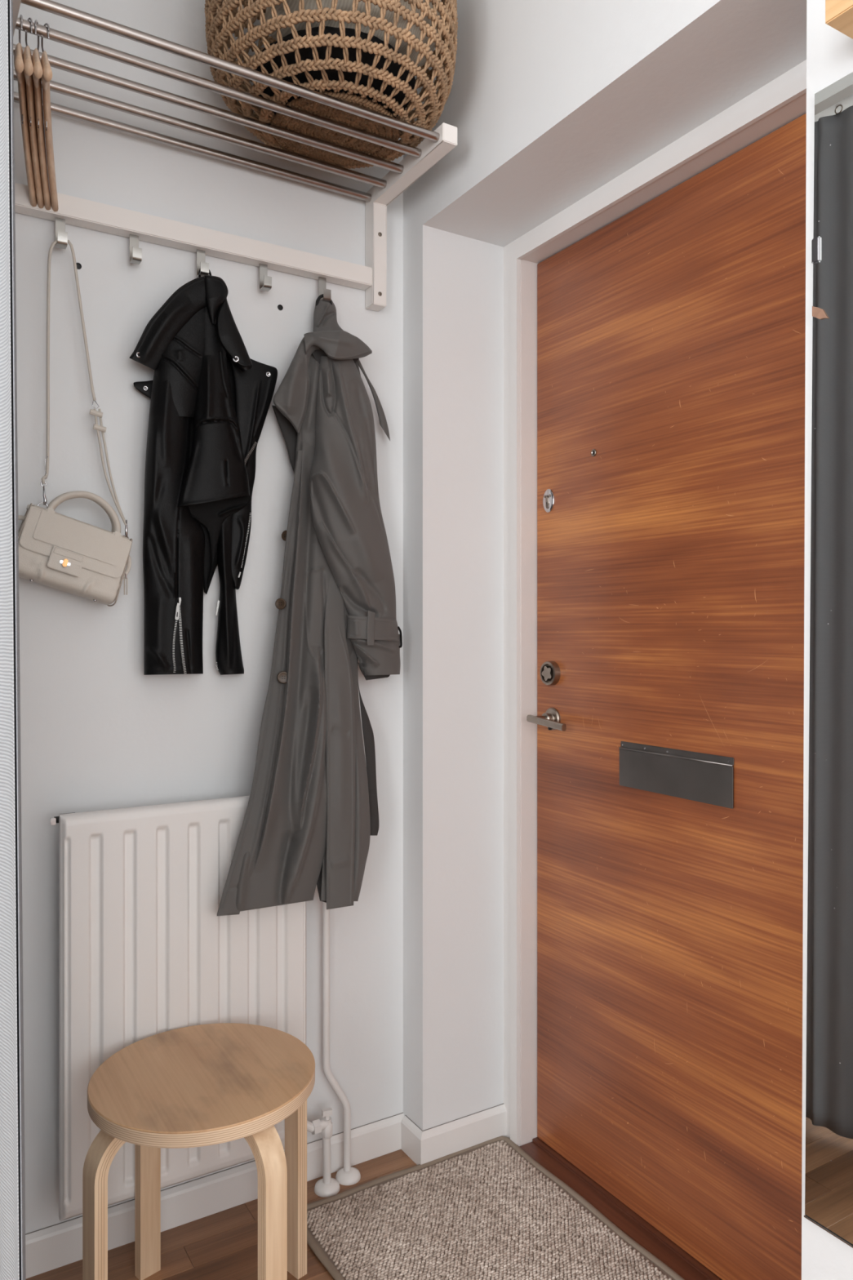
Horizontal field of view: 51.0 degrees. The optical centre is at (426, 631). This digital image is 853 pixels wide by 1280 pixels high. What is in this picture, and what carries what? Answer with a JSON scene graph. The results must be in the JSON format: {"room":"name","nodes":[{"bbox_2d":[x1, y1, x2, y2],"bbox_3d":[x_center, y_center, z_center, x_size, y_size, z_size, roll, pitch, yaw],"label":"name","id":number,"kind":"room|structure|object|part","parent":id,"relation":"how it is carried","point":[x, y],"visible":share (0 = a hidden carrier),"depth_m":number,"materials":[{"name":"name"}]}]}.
{"room":"entrance hallway","nodes":[
{"label":"entrance hallway","id":0,"kind":"room"},
{"bbox_2d":[13,0,403,1233],"bbox_3d":[-0.969,-0.071,1.594,3.200,2.610,0.150,0,0,-31],"label":"wall","id":1,"kind":"structure","parent":0,"point":[98,732],"depth_m":1.77,"materials":[{"name":"paint"}]},
{"bbox_2d":[75,262,81,269],"bbox_3d":[-0.659,-0.693,1.693,0.012,0.012,0.002,0,0,-31],"label":"screw hole","id":2,"kind":"object","parent":1,"relation":"attached to","point":[78,265],"visible":0.73,"depth_m":1.69,"materials":[{"name":"black"}]},
{"bbox_2d":[49,795,306,1221],"bbox_3d":[-0.476,0.689,1.746,0.488,0.722,0.099,0,0,-31],"label":"radiator","id":3,"kind":"object","parent":1,"relation":"attached to","point":[145,950],"visible":0.6,"depth_m":1.67,"materials":[{"name":"metal"}]},
{"bbox_2d":[12,0,457,311],"bbox_3d":[-0.372,-0.848,1.675,0.816,0.277,0.328,0,0,-31],"label":"coat rack","id":4,"kind":"object","parent":1,"relation":"attached to","point":[371,277],"visible":0.94,"depth_m":1.72,"materials":[{"name":"white metal"}]},
{"bbox_2d":[13,14,36,206],"bbox_3d":[-0.640,-0.874,1.423,0.021,0.210,0.436,0,0,-21],"label":"clothes hanger","id":5,"kind":"object","parent":4,"relation":"hanging from","point":[18,55],"visible":0.98,"depth_m":1.47,"materials":[{"name":"brown wood"}]},
{"bbox_2d":[22,17,44,208],"bbox_3d":[-0.630,-0.874,1.429,0.022,0.210,0.436,0,0,-21],"label":"clothes hanger","id":6,"kind":"object","parent":4,"relation":"hanging from","point":[27,56],"visible":0.98,"depth_m":1.48,"materials":[{"name":"brown wood"}]},
{"bbox_2d":[31,19,50,209],"bbox_3d":[-0.620,-0.874,1.435,0.021,0.210,0.436,0,0,-21],"label":"clothes hanger","id":7,"kind":"object","parent":4,"relation":"hanging from","point":[37,74],"visible":0.98,"depth_m":1.49,"materials":[{"name":"brown wood"}]},
{"bbox_2d":[40,22,57,211],"bbox_3d":[-0.610,-0.874,1.441,0.022,0.210,0.436,0,0,-21],"label":"clothes hanger","id":8,"kind":"object","parent":4,"relation":"hanging from","point":[46,77],"visible":0.97,"depth_m":1.49,"materials":[{"name":"brown wood"}]},
{"bbox_2d":[17,240,132,606],"bbox_3d":[-0.651,-0.385,1.629,0.218,0.674,0.102,0,0,-31],"label":"handbag","id":9,"kind":"object","parent":4,"relation":"hanging from","point":[57,551],"visible":0.96,"depth_m":1.61,"materials":[{"name":"beige leather"}]},
{"bbox_3d":[-0.672,-0.206,1.591,0.022,0.030,0.008,0,0,-29],"label":"handle","id":10,"kind":"part","parent":9,"relation":"part of","materials":[{"name":"beige leather"}]},
{"bbox_3d":[-0.640,-0.122,1.583,0.019,0.011,0.002,0,0,-29],"label":"lock plate","id":11,"kind":"part","parent":9,"relation":"part of","materials":[{"name":"gold metal"}]},
{"bbox_3d":[-0.625,-0.169,1.608,0.156,0.097,0.012,0,0,-29],"label":"flap panel","id":12,"kind":"part","parent":9,"relation":"part of","materials":[{"name":"beige leather"}]},
{"bbox_3d":[-0.640,-0.212,1.658,0.132,0.097,0.022,0,0,-31],"label":"handle","id":13,"kind":"part","parent":9,"relation":"part of","materials":[{"name":"beige leather"}]},
{"bbox_3d":[-0.624,-0.207,1.627,0.133,0.099,0.028,0,0,-29],"label":"handle","id":14,"kind":"part","parent":9,"relation":"part of","materials":[{"name":"beige leather"}]},
{"bbox_3d":[-0.573,-0.170,1.647,0.022,0.030,0.008,0,0,-29],"label":"handle","id":15,"kind":"part","parent":9,"relation":"part of","materials":[{"name":"beige leather"}]},
{"bbox_3d":[-0.445,-0.965,1.795,0.747,0.016,0.016,0,0,-31],"label":"rod","id":16,"kind":"part","parent":4,"relation":"part of","materials":[{"name":"silver metal"}]},
{"bbox_3d":[-0.448,-0.786,1.800,0.748,0.040,0.036,0,0,-31],"label":"hook rail","id":17,"kind":"part","parent":4,"relation":"part of","materials":[{"name":"white metal"}]},
{"bbox_3d":[-0.409,-0.965,1.735,0.747,0.016,0.016,0,0,-31],"label":"rod","id":18,"kind":"part","parent":4,"relation":"part of","materials":[{"name":"silver metal"}]},
{"bbox_2d":[128,268,277,675],"bbox_3d":[-0.431,-0.319,1.770,0.307,0.815,0.087,0,0,-33],"label":"leather jacket","id":19,"kind":"object","parent":4,"relation":"hanging from","point":[210,402],"visible":1,"depth_m":1.74,"materials":[{"name":"black leather"}]},
{"bbox_3d":[-0.479,-0.039,1.718,0.008,0.033,0.002,0,0,-31],"label":"zip pull","id":20,"kind":"part","parent":19,"relation":"part of","materials":[{"name":"silver metal"}]},
{"bbox_3d":[-0.415,-0.461,1.758,0.149,0.444,0.052,0,0,-31],"label":"panel","id":21,"kind":"part","parent":19,"relation":"part of","materials":[{"name":"black leather"}]},
{"bbox_3d":[-0.418,-0.048,1.788,0.008,0.032,0.002,0,0,-31],"label":"zip pull","id":22,"kind":"part","parent":19,"relation":"part of","materials":[{"name":"silver metal"}]},
{"bbox_3d":[-0.371,-0.965,1.673,0.747,0.016,0.016,0,0,-31],"label":"rod","id":23,"kind":"part","parent":4,"relation":"part of","materials":[{"name":"silver metal"}]},
{"bbox_3d":[-0.333,-0.965,1.610,0.747,0.016,0.016,0,0,-31],"label":"rod","id":24,"kind":"part","parent":4,"relation":"part of","materials":[{"name":"silver metal"}]},
{"bbox_3d":[-0.298,-0.965,1.552,0.747,0.016,0.016,0,0,-31],"label":"rod","id":25,"kind":"part","parent":4,"relation":"part of","materials":[{"name":"silver metal"}]},
{"bbox_2d":[217,293,402,915],"bbox_3d":[-0.235,-0.080,1.841,0.437,1.286,0.155,0,0,-31],"label":"coat","id":26,"kind":"object","parent":4,"relation":"hanging from","point":[312,814],"visible":1,"depth_m":1.84,"materials":[{"name":"grey fabric"}]},
{"bbox_2d":[204,0,457,168],"bbox_3d":[-0.174,-1.137,1.712,0.478,0.331,0.478,0,0,44],"label":"seagrass basket","id":27,"kind":"object","parent":4,"relation":"on","point":[224,19],"visible":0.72,"depth_m":1.61,"materials":[{"name":"beige wicker"}]},
{"bbox_2d":[253,26,415,117],"bbox_3d":[-0.175,-1.037,1.697,0.304,0.073,0.317,0,0,-31],"label":"cloth","id":28,"kind":"object","parent":27,"relation":"in","point":[367,58],"visible":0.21,"depth_m":1.61,"materials":[{"name":"black"}]},
{"bbox_2d":[265,0,440,66],"bbox_3d":[-0.141,-1.170,1.714,0.331,0.184,0.335,0,0,-31],"label":"knitted blanket","id":29,"kind":"object","parent":28,"relation":"on","point":[344,5],"visible":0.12,"depth_m":1.63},
{"bbox_2d":[25,1103,506,1279],"bbox_3d":[-0.991,1.146,1.434,2.697,0.075,0.100,0,0,-31],"label":"baseboard","id":30,"kind":"structure","parent":1,"relation":"attached to","point":[53,1246],"depth_m":1.85,"materials":[{"name":"paint"}]},
{"bbox_2d":[277,304,283,310],"bbox_3d":[-0.311,-0.691,1.905,0.012,0.012,0.002,0,0,-31],"label":"screw hole","id":31,"kind":"object","parent":1,"relation":"attached to","point":[280,307],"visible":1,"depth_m":1.91,"materials":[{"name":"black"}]},
{"bbox_2d":[25,1149,417,1279],"bbox_3d":[0.137,1.224,-0.321,3.100,0.080,4.310,0,0,-31],"label":"floor","id":32,"kind":"structure","parent":0,"point":[223,1245],"depth_m":1.71,"materials":[{"name":"brown wood"}]},
{"bbox_2d":[82,1022,315,1279],"bbox_3d":[-0.377,0.965,1.517,0.373,0.439,0.373,0,0,-14],"label":"round stool","id":33,"kind":"object","parent":32,"relation":"on","point":[209,1084],"visible":1,"depth_m":1.46,"materials":[{"name":"brown wood"}]},
{"bbox_3d":[-0.465,0.977,1.426,0.040,0.414,0.153,0,0,44],"label":"leg","id":34,"kind":"part","parent":33,"relation":"part of","materials":[{"name":"brown wood"}]},
{"bbox_3d":[-0.468,0.977,1.605,0.153,0.414,0.040,0,0,44],"label":"leg","id":35,"kind":"part","parent":33,"relation":"part of","materials":[{"name":"brown wood"}]},
{"bbox_3d":[-0.377,0.747,1.517,0.373,0.004,0.373,0,0,-41],"label":"seat","id":36,"kind":"part","parent":33,"relation":"part of","materials":[{"name":"brown wood"}]},
{"bbox_3d":[-0.286,0.977,1.429,0.153,0.414,0.040,0,0,44],"label":"leg","id":37,"kind":"part","parent":33,"relation":"part of","materials":[{"name":"brown wood"}]},
{"bbox_3d":[-0.288,0.977,1.608,0.040,0.414,0.153,0,0,44],"label":"leg","id":38,"kind":"part","parent":33,"relation":"part of","materials":[{"name":"brown wood"}]},
{"bbox_2d":[322,902,360,1185],"bbox_3d":[-0.209,0.760,1.915,0.146,0.849,0.054,0,0,-31],"label":"pipe","id":39,"kind":"object","parent":32,"relation":"on","point":[348,1175],"visible":0.63,"depth_m":1.93,"materials":[{"name":"metal"}]},
{"bbox_2d":[306,1107,339,1197],"bbox_3d":[-0.230,1.099,1.887,0.098,0.170,0.054,0,0,-31],"label":"radiator valve","id":40,"kind":"object","parent":39,"relation":"attached to","point":[327,1186],"visible":0.98,"depth_m":1.89,"materials":[{"name":"metal"}]},
{"bbox_2d":[306,1135,684,1279],"bbox_3d":[0.314,1.177,1.355,0.547,0.011,1.410,0,0,-31],"label":"rug","id":41,"kind":"object","parent":32,"relation":"on","point":[487,1210],"visible":0.99,"depth_m":1.76,"materials":[{"name":"brown carpet"}]},
{"bbox_2d":[519,1137,722,1279],"bbox_3d":[0.534,1.185,1.684,0.177,0.022,0.963,0,0,-31],"label":"threshold","id":42,"kind":"object","parent":32,"relation":"on","point":[625,1219],"visible":0.3,"depth_m":1.81,"materials":[{"name":"brown wood"}]},
{"bbox_2d":[403,0,852,1279],"bbox_3d":[1.224,-0.086,0.417,0.475,2.580,4.140,0,0,-31],"label":"wall","id":43,"kind":"structure","parent":0,"point":[548,102],"depth_m":2.00,"materials":[{"name":"paint"}]},
{"bbox_2d":[503,59,806,1146],"bbox_3d":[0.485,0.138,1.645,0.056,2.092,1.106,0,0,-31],"label":"trim","id":44,"kind":"structure","parent":43,"relation":"attached to","point":[791,85],"depth_m":2.05,"materials":[{"name":"paint"}]},
{"bbox_2d":[526,113,806,1279],"bbox_3d":[0.500,0.175,1.663,0.101,2.195,0.957,0,0,-31],"label":"door","id":45,"kind":"structure","parent":43,"relation":"in","point":[669,719],"depth_m":1.70,"materials":[{"name":"brown wood"}]},
{"bbox_3d":[0.274,0.200,1.974,0.038,0.025,0.123,0,0,-31],"label":"lever","id":46,"kind":"part","parent":45,"relation":"part of","materials":[{"name":"silver metal"}]},
{"bbox_3d":[0.277,-0.298,2.036,0.005,0.053,0.038,0,0,-31],"label":"keyhole plate","id":47,"kind":"part","parent":45,"relation":"part of","materials":[{"name":"silver metal"}]},
{"bbox_3d":[0.474,0.232,1.715,0.003,0.014,0.286,0,0,-31],"label":"letter plate","id":48,"kind":"part","parent":45,"relation":"part of","materials":[{"name":"metal"}]},
{"bbox_2d":[804,71,852,1248],"bbox_3d":[0.631,0.034,0.924,0.009,1.444,0.544,0,0,-31],"label":"wall mirror","id":49,"kind":"object","parent":43,"relation":"attached to","point":[828,1187],"visible":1,"depth_m":1.13,"materials":[{"name":"clear glass"}]},
{"bbox_2d":[812,306,828,319],"bbox_3d":[0.500,-0.406,1.135,0.001,0.022,0.023,0,0,-31],"label":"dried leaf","id":50,"kind":"object","parent":49,"relation":"attached to","point":[818,313],"visible":1,"depth_m":1.14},
{"bbox_2d":[825,0,852,39],"bbox_3d":[0.695,-0.743,0.743,0.089,0.075,0.747,0,0,-31],"label":"wall shelf","id":51,"kind":"object","parent":43,"relation":"attached to","point":[838,13],"visible":1,"depth_m":1.03,"materials":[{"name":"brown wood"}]},
{"bbox_3d":[0.145,-1.426,-0.239,3.200,0.100,4.440,0,0,-31],"label":"ceiling","id":52,"kind":"structure","parent":0,"visible":0},
{"bbox_3d":[-0.480,-1.306,0.930,0.116,0.139,1.488,0,0,-31],"label":"track","id":53,"kind":"object","parent":52,"relation":"hanging from","visible":0},
{"bbox_2d":[0,0,25,1279],"bbox_3d":[-0.601,-0.033,1.235,0.072,2.411,0.814,0,0,-30],"label":"curtain","id":54,"kind":"object","parent":53,"relation":"hanging from","point":[12,1201],"visible":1,"depth_m":0.90,"materials":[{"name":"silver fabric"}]}
]}

